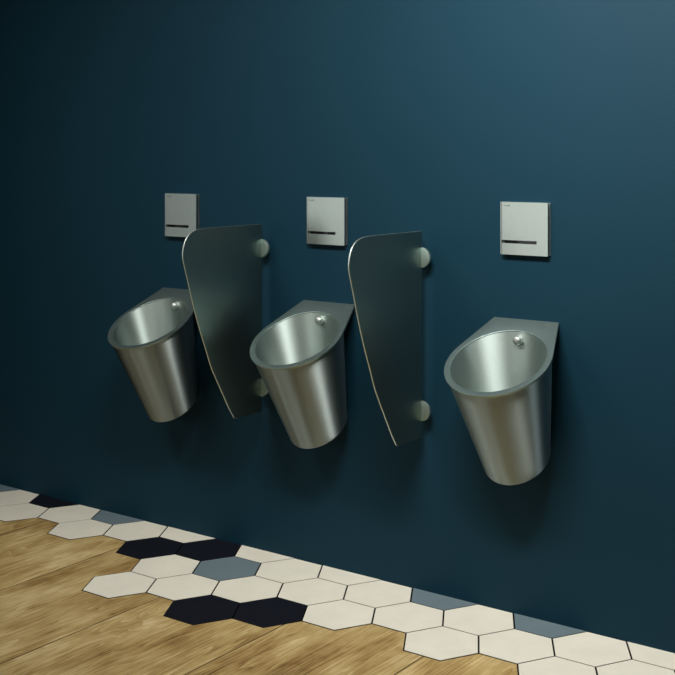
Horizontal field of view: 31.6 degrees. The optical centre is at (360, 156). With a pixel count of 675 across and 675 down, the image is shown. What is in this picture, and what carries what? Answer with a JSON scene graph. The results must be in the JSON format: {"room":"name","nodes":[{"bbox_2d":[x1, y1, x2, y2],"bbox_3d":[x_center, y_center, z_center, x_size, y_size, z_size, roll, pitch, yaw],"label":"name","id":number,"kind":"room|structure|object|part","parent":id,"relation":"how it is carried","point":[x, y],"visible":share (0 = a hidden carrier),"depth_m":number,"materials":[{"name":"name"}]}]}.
{"room":"public restroom","nodes":[
{"label":"public restroom","id":0,"kind":"room"},
{"bbox_2d":[0,0,674,652],"bbox_3d":[0.526,0.027,3.603,6.200,2.810,0.120,0,0,36],"label":"wall","id":1,"kind":"structure","parent":0,"point":[428,116],"depth_m":3.88,"materials":[{"name":"teal paint"}]},
{"bbox_2d":[108,287,199,421],"bbox_3d":[-0.734,0.717,4.239,0.319,0.461,0.314,0,0,36],"label":"urinal","id":2,"kind":"object","parent":1,"relation":"attached to","point":[153,341],"depth_m":4.21,"materials":[{"name":"metal"}]},
{"bbox_2d":[113,299,187,345],"bbox_3d":[-0.740,0.698,4.231,0.281,0.362,0.256,0,0,36],"label":"basin","id":3,"kind":"object","parent":2,"relation":"in","point":[152,322],"depth_m":4.33,"materials":[{"name":"metal"}]},
{"bbox_2d":[165,193,199,236],"bbox_3d":[-0.652,0.215,4.359,0.160,0.157,0.018,0,0,36],"label":"flush plate","id":4,"kind":"object","parent":1,"relation":"attached to","point":[182,211],"visible":0.94,"depth_m":4.35,"materials":[{"name":"metal"}]},
{"bbox_3d":[-0.717,0.215,4.402,0.004,0.157,0.012,0,0,36],"label":"trim","id":5,"kind":"part","parent":4,"relation":"part of","materials":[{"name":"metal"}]},
{"bbox_3d":[-0.648,0.215,4.364,0.158,0.156,0.005,0,0,36],"label":"wall frame","id":6,"kind":"part","parent":4,"relation":"part of","materials":[{"name":"metal"}]},
{"bbox_2d":[182,224,269,418],"bbox_3d":[-0.445,0.557,3.964,0.063,0.647,0.420,0,0,36],"label":"divider","id":7,"kind":"object","parent":1,"relation":"attached to","point":[223,265],"visible":0.96,"depth_m":3.98,"materials":[{"name":"glass"}]},
{"bbox_2d":[250,300,354,448],"bbox_3d":[-0.195,0.717,3.855,0.319,0.461,0.314,0,0,36],"label":"urinal","id":8,"kind":"object","parent":1,"relation":"attached to","point":[299,357],"depth_m":3.83,"materials":[{"name":"metal"}]},
{"bbox_2d":[256,313,338,364],"bbox_3d":[-0.201,0.698,3.846,0.281,0.362,0.256,0,0,36],"label":"basin","id":9,"kind":"object","parent":8,"relation":"in","point":[293,338],"depth_m":3.95,"materials":[{"name":"metal"}]},
{"bbox_2d":[307,197,347,245],"bbox_3d":[-0.111,0.215,3.973,0.160,0.157,0.018,0,0,36],"label":"flush plate","id":10,"kind":"object","parent":1,"relation":"attached to","point":[327,217],"visible":1,"depth_m":3.96,"materials":[{"name":"metal"}]},
{"bbox_3d":[-0.176,0.215,4.016,0.004,0.157,0.012,0,0,36],"label":"trim","id":11,"kind":"part","parent":10,"relation":"part of","materials":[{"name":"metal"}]},
{"bbox_3d":[-0.107,0.215,3.977,0.158,0.156,0.005,0,0,36],"label":"wall frame","id":12,"kind":"part","parent":10,"relation":"part of","materials":[{"name":"metal"}]},
{"bbox_2d":[348,231,430,445],"bbox_3d":[0.087,0.557,3.584,0.063,0.647,0.420,0,0,36],"label":"divider","id":13,"kind":"object","parent":1,"relation":"attached to","point":[385,270],"visible":1,"depth_m":3.60,"materials":[{"name":"glass"}]},
{"bbox_2d":[444,317,558,484],"bbox_3d":[0.404,0.717,3.427,0.319,0.461,0.314,0,0,36],"label":"urinal","id":14,"kind":"object","parent":1,"relation":"attached to","point":[499,378],"depth_m":3.41,"materials":[{"name":"metal"}]},
{"bbox_2d":[451,332,546,391],"bbox_3d":[0.398,0.698,3.419,0.281,0.362,0.256,0,0,36],"label":"basin","id":15,"kind":"object","parent":14,"relation":"in","point":[485,361],"depth_m":3.52,"materials":[{"name":"metal"}]},
{"bbox_2d":[500,202,550,256],"bbox_3d":[0.490,0.215,3.543,0.160,0.157,0.018,0,0,36],"label":"flush plate","id":16,"kind":"object","parent":1,"relation":"attached to","point":[525,227],"visible":1,"depth_m":3.53,"materials":[{"name":"metal"}]},
{"bbox_3d":[0.426,0.215,3.586,0.004,0.157,0.012,0,0,36],"label":"trim","id":17,"kind":"part","parent":16,"relation":"part of","materials":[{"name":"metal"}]},
{"bbox_3d":[0.494,0.215,3.548,0.158,0.156,0.005,0,0,36],"label":"wall frame","id":18,"kind":"part","parent":16,"relation":"part of","materials":[{"name":"metal"}]},
{"bbox_2d":[0,484,674,674],"bbox_3d":[-0.780,1.401,1.773,6.200,0.061,4.424,0,0,36],"label":"floor","id":19,"kind":"structure","parent":0,"point":[84,590],"depth_m":3.53,"materials":[{"name":"brown wood"}]}
]}

